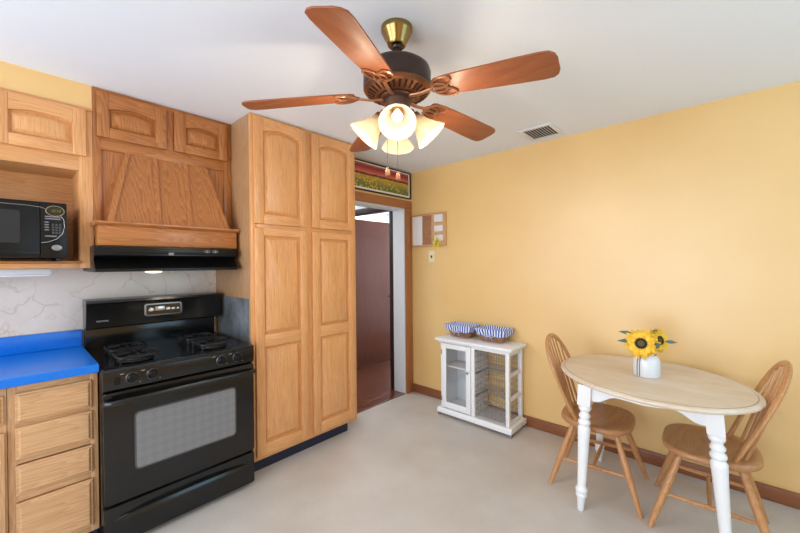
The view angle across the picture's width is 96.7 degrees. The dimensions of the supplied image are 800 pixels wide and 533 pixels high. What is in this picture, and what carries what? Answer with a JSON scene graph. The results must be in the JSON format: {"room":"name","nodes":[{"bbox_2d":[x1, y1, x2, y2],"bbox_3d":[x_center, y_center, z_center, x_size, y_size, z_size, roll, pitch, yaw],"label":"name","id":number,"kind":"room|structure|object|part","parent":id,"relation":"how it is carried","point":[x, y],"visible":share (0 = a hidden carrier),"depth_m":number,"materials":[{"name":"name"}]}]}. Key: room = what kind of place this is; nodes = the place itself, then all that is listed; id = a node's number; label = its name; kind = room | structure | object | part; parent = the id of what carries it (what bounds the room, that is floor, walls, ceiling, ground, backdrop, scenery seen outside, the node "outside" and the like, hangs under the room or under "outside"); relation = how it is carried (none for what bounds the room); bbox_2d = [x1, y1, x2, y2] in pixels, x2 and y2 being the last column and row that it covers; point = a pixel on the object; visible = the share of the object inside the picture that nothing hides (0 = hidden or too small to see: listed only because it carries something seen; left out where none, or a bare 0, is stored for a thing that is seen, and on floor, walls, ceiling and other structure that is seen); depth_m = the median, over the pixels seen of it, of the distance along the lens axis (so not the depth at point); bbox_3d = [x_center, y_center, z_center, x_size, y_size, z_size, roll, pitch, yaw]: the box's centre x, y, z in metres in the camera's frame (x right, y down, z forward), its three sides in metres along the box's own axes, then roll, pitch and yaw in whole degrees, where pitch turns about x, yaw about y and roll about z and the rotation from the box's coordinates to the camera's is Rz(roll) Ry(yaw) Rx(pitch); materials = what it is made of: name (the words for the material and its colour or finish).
{"room":"kitchen","nodes":[
{"label":"kitchen","id":0,"kind":"room"},
{"bbox_2d":[0,61,91,108],"bbox_3d":[-2.598,-0.946,1.326,0.313,0.136,2.166,0,0,42],"label":"wall","id":1,"kind":"structure","parent":0,"point":[12,77],"depth_m":1.88,"materials":[{"name":"yellow paint"}]},
{"bbox_2d":[0,268,216,346],"bbox_3d":[-2.205,0.206,2.055,0.100,2.454,3.950,0,0,42],"label":"wall","id":2,"kind":"structure","parent":0,"point":[53,302],"depth_m":2.18,"materials":[{"name":"stone"}]},
{"bbox_2d":[0,329,81,355],"bbox_3d":[-2.509,0.447,1.618,0.038,0.100,1.590,0,0,42],"label":"backsplash","id":3,"kind":"structure","parent":2,"relation":"attached to","point":[20,344],"depth_m":2.05,"materials":[{"name":"blue laminate"}]},
{"bbox_2d":[0,87,93,268],"bbox_3d":[-2.167,-0.435,1.772,0.333,0.898,0.937,0,0,42],"label":"upper cabinet","id":4,"kind":"object","parent":2,"relation":"attached to","point":[46,148],"visible":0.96,"depth_m":1.95,"materials":[{"name":"brown wood"}]},
{"bbox_2d":[0,268,51,276],"bbox_3d":[-2.105,0.034,1.792,0.055,0.042,0.500,0,0,42],"label":"strip light","id":5,"kind":"object","parent":4,"relation":"attached to","point":[3,272],"visible":1,"depth_m":1.88,"materials":[{"name":"white plastic"}]},
{"bbox_2d":[0,198,66,260],"bbox_3d":[-2.057,-0.179,1.807,0.366,0.302,0.510,0,0,42],"label":"microwave","id":6,"kind":"object","parent":4,"relation":"in","point":[28,229],"visible":0.99,"depth_m":1.78,"materials":[{"name":"black plastic"}]},
{"bbox_3d":[-1.965,-0.186,1.654,0.018,0.280,0.406,0,0,42],"label":"door","id":7,"kind":"part","parent":6,"relation":"part of","materials":[{"name":"black plastic"}]},
{"bbox_3d":[-1.924,-0.214,1.685,0.005,0.196,0.492,0,0,42],"label":"silver trim","id":8,"kind":"part","parent":6,"relation":"part of","materials":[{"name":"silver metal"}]},
{"bbox_3d":[-1.793,-0.188,1.843,0.017,0.280,0.098,0,0,42],"label":"control panel","id":9,"kind":"part","parent":6,"relation":"part of","materials":[{"name":"black plastic"}]},
{"bbox_3d":[-1.883,-0.742,1.852,0.020,0.260,0.373,0,0,42],"label":"door","id":10,"kind":"part","parent":4,"relation":"part of","materials":[{"name":"brown wood"}]},
{"bbox_2d":[90,86,239,248],"bbox_3d":[-1.547,-0.574,2.348,0.470,0.908,0.780,0,0,42],"label":"upper cabinet","id":11,"kind":"object","parent":2,"relation":"attached to","point":[162,174],"visible":0.98,"depth_m":2.20,"materials":[{"name":"brown wood"}]},
{"bbox_3d":[-1.611,-0.873,2.149,0.020,0.256,0.341,0,0,42],"label":"door","id":12,"kind":"part","parent":11,"relation":"part of","materials":[{"name":"brown wood"}]},
{"bbox_2d":[83,245,237,272],"bbox_3d":[-1.540,-0.039,2.321,0.485,0.158,0.745,0,0,42],"label":"range hood","id":13,"kind":"object","parent":11,"relation":"attached to","point":[103,258],"visible":0.99,"depth_m":2.11,"materials":[{"name":"black metal"}]},
{"bbox_3d":[-1.358,-0.090,2.187,0.008,0.032,0.647,0,0,42],"label":"control panel","id":14,"kind":"part","parent":13,"relation":"part of","materials":[{"name":"black plastic"}]},
{"bbox_3d":[-1.355,-0.879,2.430,0.020,0.256,0.332,0,0,42],"label":"door","id":15,"kind":"part","parent":11,"relation":"part of","materials":[{"name":"brown wood"}]},
{"bbox_2d":[355,157,410,340],"bbox_3d":[-0.268,0.180,3.667,0.130,2.454,1.048,0,0,42],"label":"wall","id":16,"kind":"structure","parent":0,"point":[355,157],"depth_m":3.77,"materials":[{"name":"yellow paint"}]},
{"bbox_2d":[355,158,410,199],"bbox_3d":[-0.203,-0.888,3.627,0.024,0.290,0.943,0,0,42],"label":"picture frame","id":17,"kind":"object","parent":16,"relation":"attached to","point":[369,176],"visible":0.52,"depth_m":3.63,"materials":[{"name":"black"}]},
{"bbox_2d":[0,0,799,172],"bbox_3d":[-0.090,-1.073,0.879,4.815,0.080,5.096,0,0,42],"label":"ceiling","id":18,"kind":"structure","parent":0,"point":[621,61],"depth_m":1.73,"materials":[{"name":"white paint"}]},
{"bbox_2d":[242,6,559,180],"bbox_3d":[0.021,-0.705,1.553,1.249,0.664,1.257,0,0,42],"label":"ceiling fan","id":19,"kind":"object","parent":18,"relation":"hanging from","point":[397,80],"visible":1,"depth_m":1.45,"materials":[{"name":"brown wood"}]},
{"bbox_3d":[-0.429,-0.707,1.527,0.470,0.006,0.138,-6,12,-3],"label":"blade","id":20,"kind":"part","parent":19,"relation":"part of","materials":[{"name":"brown wood"}]},
{"bbox_3d":[-0.135,-0.705,1.152,0.138,0.006,0.470,11,10,16],"label":"blade","id":21,"kind":"part","parent":19,"relation":"part of","materials":[{"name":"brown wood"}]},
{"bbox_3d":[-0.155,-0.588,1.550,0.140,0.146,0.138,0,0,42],"label":"lamp shade","id":22,"kind":"part","parent":19,"relation":"part of","materials":[{"name":"white glass"}]},
{"bbox_3d":[-0.164,-0.719,1.941,0.138,0.006,0.470,-12,0,-22],"label":"blade","id":23,"kind":"part","parent":19,"relation":"part of","materials":[{"name":"brown wood"}]},
{"bbox_3d":[-0.009,-0.589,1.407,0.138,0.146,0.140,0,0,42],"label":"lamp shade","id":24,"kind":"part","parent":19,"relation":"part of","materials":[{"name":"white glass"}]},
{"bbox_3d":[-0.008,-0.617,1.446,0.044,0.066,0.061,0,0,23],"label":"bulb","id":25,"kind":"part","parent":19,"relation":"part of","materials":[{"name":"beige glass"}]},
{"bbox_3d":[-0.011,-0.656,1.479,0.056,0.058,0.056,0,0,42],"label":"lamp arm","id":26,"kind":"part","parent":19,"relation":"part of","materials":[{"name":"orange metal"}]},
{"bbox_3d":[-0.013,-0.590,1.696,0.138,0.146,0.140,0,0,42],"label":"lamp shade","id":27,"kind":"part","parent":19,"relation":"part of","materials":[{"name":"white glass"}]},
{"bbox_3d":[0.134,-0.591,1.554,0.140,0.146,0.138,0,0,42],"label":"lamp shade","id":28,"kind":"part","parent":19,"relation":"part of","materials":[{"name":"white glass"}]},
{"bbox_3d":[0.308,-0.732,1.822,0.470,0.006,0.138,4,-13,-40],"label":"blade","id":29,"kind":"part","parent":19,"relation":"part of","materials":[{"name":"brown wood"}]},
{"bbox_3d":[0.340,-0.710,1.325,0.470,0.006,0.138,7,-7,33],"label":"blade","id":30,"kind":"part","parent":19,"relation":"part of","materials":[{"name":"brown wood"}]},
{"bbox_2d":[517,122,563,141],"bbox_3d":[1.103,-1.048,2.786,0.260,0.010,0.290,0,0,42],"label":"ceiling vent","id":31,"kind":"object","parent":18,"relation":"in","point":[547,130],"visible":1,"depth_m":2.77,"materials":[{"name":"white plastic"}]},
{"bbox_2d":[97,359,799,532],"bbox_3d":[-0.119,1.454,2.196,6.650,0.080,6.950,0,0,42],"label":"floor","id":32,"kind":"structure","parent":0,"point":[403,465],"depth_m":2.24,"materials":[{"name":"tile"}]},
{"bbox_2d":[0,388,8,532],"bbox_3d":[-2.104,0.984,1.599,0.611,0.900,0.459,0,0,42],"label":"base cabinet","id":33,"kind":"object","parent":32,"relation":"on","point":[4,510],"visible":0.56,"depth_m":1.56,"materials":[{"name":"brown wood"}]},
{"bbox_3d":[-1.883,0.634,1.405,0.020,0.127,0.427,0,0,42],"label":"drawer","id":34,"kind":"part","parent":33,"relation":"part of","materials":[{"name":"brown wood"}]},
{"bbox_3d":[-1.880,1.016,1.407,0.020,0.565,0.427,0,0,42],"label":"door","id":35,"kind":"part","parent":33,"relation":"part of","materials":[{"name":"brown wood"}]},
{"bbox_2d":[0,329,98,388],"bbox_3d":[-2.281,0.466,1.410,0.654,0.141,1.590,0,0,42],"label":"countertop","id":36,"kind":"structure","parent":33,"relation":"on","point":[39,357],"depth_m":1.88,"materials":[{"name":"blue laminate"}]},
{"bbox_2d":[7,373,98,532],"bbox_3d":[-1.844,0.980,1.883,0.611,0.900,0.308,0,0,42],"label":"base cabinet","id":37,"kind":"object","parent":32,"relation":"on","point":[52,426],"visible":0.78,"depth_m":1.67,"materials":[{"name":"brown wood"}]},
{"bbox_3d":[-1.629,0.636,1.682,0.020,0.137,0.263,0,0,42],"label":"drawer","id":38,"kind":"part","parent":37,"relation":"part of","materials":[{"name":"brown wood"}]},
{"bbox_3d":[-1.626,0.960,1.684,0.020,0.135,0.263,0,0,42],"label":"drawer","id":39,"kind":"part","parent":37,"relation":"part of","materials":[{"name":"brown wood"}]},
{"bbox_3d":[-1.627,0.794,1.683,0.020,0.146,0.263,0,0,42],"label":"drawer","id":40,"kind":"part","parent":37,"relation":"part of","materials":[{"name":"brown wood"}]},
{"bbox_3d":[-1.624,1.178,1.685,0.020,0.233,0.263,0,0,42],"label":"drawer","id":41,"kind":"part","parent":37,"relation":"part of","materials":[{"name":"brown wood"}]},
{"bbox_2d":[82,292,255,532],"bbox_3d":[-1.435,0.812,2.236,0.768,1.226,0.765,0,0,42],"label":"gas range","id":42,"kind":"object","parent":32,"relation":"on","point":[176,393],"visible":0.98,"depth_m":2.04,"materials":[{"name":"black metal"}]},
{"bbox_3d":[-1.360,0.568,1.811,0.029,0.054,0.054,0,0,42],"label":"knob","id":43,"kind":"part","parent":42,"relation":"part of","materials":[{"name":"black plastic"}]},
{"bbox_3d":[-1.478,0.508,1.990,0.170,0.013,0.170,0,0,42],"label":"burner","id":44,"kind":"part","parent":42,"relation":"part of","materials":[{"name":"black metal"}]},
{"bbox_3d":[-1.300,0.568,1.877,0.029,0.054,0.054,0,0,42],"label":"knob","id":45,"kind":"part","parent":42,"relation":"part of","materials":[{"name":"black plastic"}]},
{"bbox_2d":[84,331,253,374],"bbox_3d":[-1.448,0.513,2.244,0.690,0.033,0.752,0,0,42],"label":"cooktop","id":46,"kind":"object","parent":42,"relation":"in","point":[174,349],"depth_m":2.15,"materials":[{"name":"black metal"}]},
{"bbox_3d":[-1.216,0.575,2.032,0.059,0.094,0.754,0,0,42],"label":"control panel","id":47,"kind":"part","parent":42,"relation":"part of","materials":[{"name":"black metal"}]},
{"bbox_3d":[-1.209,1.298,2.036,0.028,0.192,0.755,0,0,42],"label":"storage drawer","id":48,"kind":"part","parent":42,"relation":"part of","materials":[{"name":"black metal"}]},
{"bbox_2d":[102,363,255,506],"bbox_3d":[-1.187,0.906,2.010,0.097,0.556,0.765,0,0,42],"label":"oven","id":49,"kind":"object","parent":42,"relation":"in","point":[157,435],"depth_m":1.96,"materials":[{"name":"black metal"}]},
{"bbox_3d":[-1.187,1.258,2.015,0.037,0.050,0.675,0,0,42],"label":"drawer handle","id":50,"kind":"part","parent":42,"relation":"part of","materials":[{"name":"black metal"}]},
{"bbox_3d":[-1.208,0.504,2.285,0.170,0.013,0.170,0,0,42],"label":"burner","id":51,"kind":"part","parent":42,"relation":"part of","materials":[{"name":"black metal"}]},
{"bbox_3d":[-1.066,0.564,2.133,0.029,0.054,0.054,0,0,42],"label":"knob","id":52,"kind":"part","parent":42,"relation":"part of","materials":[{"name":"black plastic"}]},
{"bbox_3d":[-1.002,0.563,2.203,0.029,0.054,0.054,0,0,42],"label":"knob","id":53,"kind":"part","parent":42,"relation":"part of","materials":[{"name":"black plastic"}]},
{"bbox_2d":[216,112,356,471],"bbox_3d":[-0.907,0.190,2.920,0.637,2.453,0.915,0,0,42],"label":"pantry cabinet","id":54,"kind":"object","parent":32,"relation":"on","point":[291,295],"visible":0.95,"depth_m":2.61,"materials":[{"name":"brown wood"}]},
{"bbox_3d":[-0.845,-0.655,2.535,0.020,0.723,0.402,0,0,42],"label":"door","id":55,"kind":"part","parent":54,"relation":"part of","materials":[{"name":"brown wood"}]},
{"bbox_3d":[-0.835,0.514,2.541,0.020,1.552,0.402,0,0,42],"label":"door","id":56,"kind":"part","parent":54,"relation":"part of","materials":[{"name":"brown wood"}]},
{"bbox_3d":[-0.537,-0.660,2.871,0.020,0.723,0.413,0,0,42],"label":"door","id":57,"kind":"part","parent":54,"relation":"part of","materials":[{"name":"brown wood"}]},
{"bbox_3d":[-0.527,0.510,2.877,0.020,1.552,0.413,0,0,42],"label":"door","id":58,"kind":"part","parent":54,"relation":"part of","materials":[{"name":"brown wood"}]},
{"bbox_2d":[435,333,526,438],"bbox_3d":[0.723,1.036,3.239,0.769,0.730,0.318,0,0,42],"label":"storage cabinet","id":59,"kind":"object","parent":32,"relation":"on","point":[465,390],"visible":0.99,"depth_m":3.17,"materials":[{"name":"white paint"}]},
{"bbox_2d":[447,360,465,370],"bbox_3d":[0.615,0.940,3.372,0.324,0.013,0.226,0,0,42],"label":"shelf","id":60,"kind":"object","parent":59,"relation":"attached to","point":[458,364],"depth_m":3.39,"materials":[{"name":"white paint"}]},
{"bbox_3d":[0.515,1.020,3.264,0.306,0.602,0.018,0,0,42],"label":"door","id":61,"kind":"part","parent":59,"relation":"part of","materials":[{"name":"white paint"}]},
{"bbox_2d":[445,321,479,337],"bbox_3d":[0.596,0.611,3.414,0.293,0.118,0.222,0,0,42],"label":"wicker basket","id":62,"kind":"object","parent":59,"relation":"on","point":[458,329],"visible":0.99,"depth_m":3.35,"materials":[{"name":"blue fabric"}]},
{"bbox_2d":[475,325,513,342],"bbox_3d":[0.844,0.610,3.188,0.298,0.118,0.222,0,0,42],"label":"wicker basket","id":63,"kind":"object","parent":59,"relation":"on","point":[497,334],"visible":1,"depth_m":3.13,"materials":[{"name":"blue fabric"}]},
{"bbox_2d":[475,390,517,423],"bbox_3d":[0.853,1.225,3.136,0.284,0.160,0.247,0,0,42],"label":"wire basket","id":64,"kind":"object","parent":59,"relation":"on","point":[484,412],"depth_m":3.15,"materials":[{"name":"silver metal"}]},
{"bbox_2d":[475,368,517,399],"bbox_3d":[0.851,1.025,3.135,0.284,0.160,0.247,0,0,42],"label":"wire basket","id":65,"kind":"object","parent":59,"relation":"on","point":[481,377],"depth_m":3.16,"materials":[{"name":"silver metal"}]},
{"bbox_2d":[475,350,517,374],"bbox_3d":[0.850,0.822,3.134,0.284,0.160,0.247,0,0,42],"label":"wire basket","id":66,"kind":"object","parent":59,"relation":"on","point":[481,356],"depth_m":3.10,"materials":[{"name":"silver metal"}]},
{"bbox_2d":[545,333,648,518],"bbox_3d":[1.265,0.936,2.323,0.564,0.938,0.472,0,0,38],"label":"chair","id":67,"kind":"object","parent":32,"relation":"on","point":[609,420],"visible":0.84,"depth_m":2.28,"materials":[{"name":"brown wood"}]},
{"bbox_3d":[1.045,1.195,2.289,0.176,0.424,0.037,0,0,7],"label":"leg","id":68,"kind":"part","parent":67,"relation":"part of","materials":[{"name":"brown wood"}]},
{"bbox_3d":[1.249,1.192,2.548,0.037,0.424,0.176,-1,0,-20],"label":"leg","id":69,"kind":"part","parent":67,"relation":"part of","materials":[{"name":"brown wood"}]},
{"bbox_3d":[1.282,0.975,2.310,0.410,0.038,0.453,0,0,38],"label":"seat","id":70,"kind":"part","parent":67,"relation":"part of","materials":[{"name":"brown wood"}]},
{"bbox_3d":[1.316,1.194,2.058,0.037,0.424,0.185,-1,0,-18],"label":"leg","id":71,"kind":"part","parent":67,"relation":"part of","materials":[{"name":"brown wood"}]},
{"bbox_3d":[1.538,1.191,2.340,0.185,0.424,0.037,0,0,4],"label":"leg","id":72,"kind":"part","parent":67,"relation":"part of","materials":[{"name":"brown wood"}]},
{"bbox_2d":[561,355,765,532],"bbox_3d":[1.474,1.025,2.121,0.984,0.750,0.919,0,0,42],"label":"dining table","id":73,"kind":"object","parent":32,"relation":"on","point":[704,397],"visible":0.97,"depth_m":1.91,"materials":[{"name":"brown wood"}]},
{"bbox_3d":[1.067,1.043,2.061,0.084,0.722,0.098,0,0,42],"label":"leg","id":74,"kind":"part","parent":73,"relation":"part of","materials":[{"name":"white paint"}]},
{"bbox_3d":[1.427,1.038,2.531,0.088,0.722,0.108,0,0,42],"label":"leg","id":75,"kind":"part","parent":73,"relation":"part of","materials":[{"name":"white paint"}]},
{"bbox_2d":[633,353,660,378],"bbox_3d":[1.472,0.580,2.124,0.139,0.140,0.139,0,0,42],"label":"vase","id":76,"kind":"object","parent":73,"relation":"on","point":[650,368],"visible":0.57,"depth_m":2.07,"materials":[{"name":"white ceramic"}]},
{"bbox_2d":[617,328,660,359],"bbox_3d":[1.411,0.498,2.114,0.087,0.269,0.234,-1,0,-35],"label":"sunflower","id":77,"kind":"object","parent":76,"relation":"in","point":[642,343],"visible":0.99,"depth_m":2.08,"materials":[{"name":"yellow plant"}]},
{"bbox_2d":[650,327,676,352],"bbox_3d":[1.548,0.497,2.127,0.145,0.268,0.104,0,0,11],"label":"sunflower","id":78,"kind":"object","parent":76,"relation":"in","point":[662,338],"visible":0.7,"depth_m":2.12,"materials":[{"name":"yellow plant"}]},
{"bbox_3d":[1.515,1.041,1.685,0.107,0.722,0.094,0,0,42],"label":"leg","id":79,"kind":"part","parent":73,"relation":"part of","materials":[{"name":"white paint"}]},
{"bbox_2d":[647,360,792,532],"bbox_3d":[1.696,0.935,1.918,0.564,0.938,0.472,0,0,40],"label":"chair","id":80,"kind":"object","parent":32,"relation":"on","point":[690,442],"visible":0.93,"depth_m":1.86,"materials":[{"name":"brown wood"}]},
{"bbox_3d":[1.428,1.194,1.911,0.185,0.424,0.037,0,0,6],"label":"leg","id":81,"kind":"part","parent":80,"relation":"part of","materials":[{"name":"brown wood"}]},
{"bbox_3d":[1.657,1.190,2.187,0.037,0.424,0.185,-1,0,-17],"label":"leg","id":82,"kind":"part","parent":80,"relation":"part of","materials":[{"name":"brown wood"}]},
{"bbox_3d":[1.680,0.973,1.932,0.410,0.038,0.453,0,0,40],"label":"seat","id":83,"kind":"part","parent":80,"relation":"part of","materials":[{"name":"brown wood"}]},
{"bbox_3d":[1.712,1.192,1.696,0.154,0.424,0.105,0,0,40],"label":"leg","id":84,"kind":"part","parent":80,"relation":"part of","materials":[{"name":"brown wood"}]},
{"bbox_3d":[1.921,1.189,1.949,0.176,0.424,0.037,0,0,8],"label":"leg","id":85,"kind":"part","parent":80,"relation":"part of","materials":[{"name":"brown wood"}]},
{"bbox_2d":[355,81,799,493],"bbox_3d":[1.556,0.163,4.032,6.650,2.454,1.954,0,0,42],"label":"wall","id":86,"kind":"structure","parent":0,"point":[684,223],"depth_m":2.56,"materials":[{"name":"yellow paint"}]},
{"bbox_2d":[357,392,404,413],"bbox_3d":[-0.210,1.404,3.655,0.045,0.007,0.756,0,0,42],"label":"trim","id":87,"kind":"structure","parent":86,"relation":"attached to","point":[402,393],"depth_m":3.65,"materials":[{"name":"brown wood"}]},
{"bbox_2d":[355,191,412,393],"bbox_3d":[-0.257,0.343,3.690,0.185,2.128,0.970,0,0,42],"label":"door frame","id":88,"kind":"structure","parent":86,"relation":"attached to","point":[398,213],"depth_m":3.95,"materials":[{"name":"white wood"}]},
{"bbox_2d":[411,211,446,246],"bbox_3d":[0.305,-0.391,3.823,0.456,0.351,0.031,0,0,42],"label":"board","id":89,"kind":"object","parent":86,"relation":"attached to","point":[425,227],"visible":0.96,"depth_m":3.81,"materials":[{"name":"brown wood"}]},
{"bbox_3d":[0.298,-0.391,3.838,0.130,0.315,0.019,0,0,42],"label":"cork panel","id":90,"kind":"part","parent":89,"relation":"part of","materials":[{"name":"brown wood"}]},
{"bbox_2d":[433,236,440,248],"bbox_3d":[0.382,-0.254,3.712,0.108,0.141,0.026,0,0,42],"label":"bunch","id":91,"kind":"object","parent":89,"relation":"attached to","point":[438,241],"visible":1,"depth_m":3.71,"materials":[{"name":"yellow plant"}]},
{"bbox_3d":[0.411,-0.392,3.739,0.128,0.315,0.012,0,0,42],"label":"panel","id":92,"kind":"part","parent":89,"relation":"part of","materials":[{"name":"white paper"}]},
{"bbox_2d":[429,251,434,261],"bbox_3d":[0.338,-0.105,3.812,0.075,0.120,0.009,0,0,42],"label":"light switch","id":93,"kind":"object","parent":86,"relation":"attached to","point":[431,253],"visible":1,"depth_m":3.80,"materials":[{"name":"beige plastic"}]},
{"bbox_2d":[413,383,799,509],"bbox_3d":[1.717,1.351,2.565,4.239,0.090,0.016,0,0,42],"label":"baseboard","id":94,"kind":"structure","parent":86,"relation":"attached to","point":[768,492],"depth_m":2.48,"materials":[{"name":"brown wood"}]},
{"bbox_3d":[-0.809,0.206,4.798,2.125,2.400,0.119,0,0,42],"label":"wall","id":95,"kind":"structure","parent":0,"visible":0},
{"bbox_2d":[355,219,389,367],"bbox_3d":[-0.392,0.371,5.083,0.109,2.051,0.838,0,0,42],"label":"door","id":96,"kind":"structure","parent":95,"relation":"in","point":[371,237],"depth_m":5.12,"materials":[{"name":"brown wood"}]},
{"bbox_2d":[355,208,393,388],"bbox_3d":[-0.404,0.344,4.434,1.015,2.120,0.132,0,0,42],"label":"trim","id":97,"kind":"structure","parent":95,"relation":"attached to","point":[365,211],"depth_m":4.07,"materials":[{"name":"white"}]}
]}

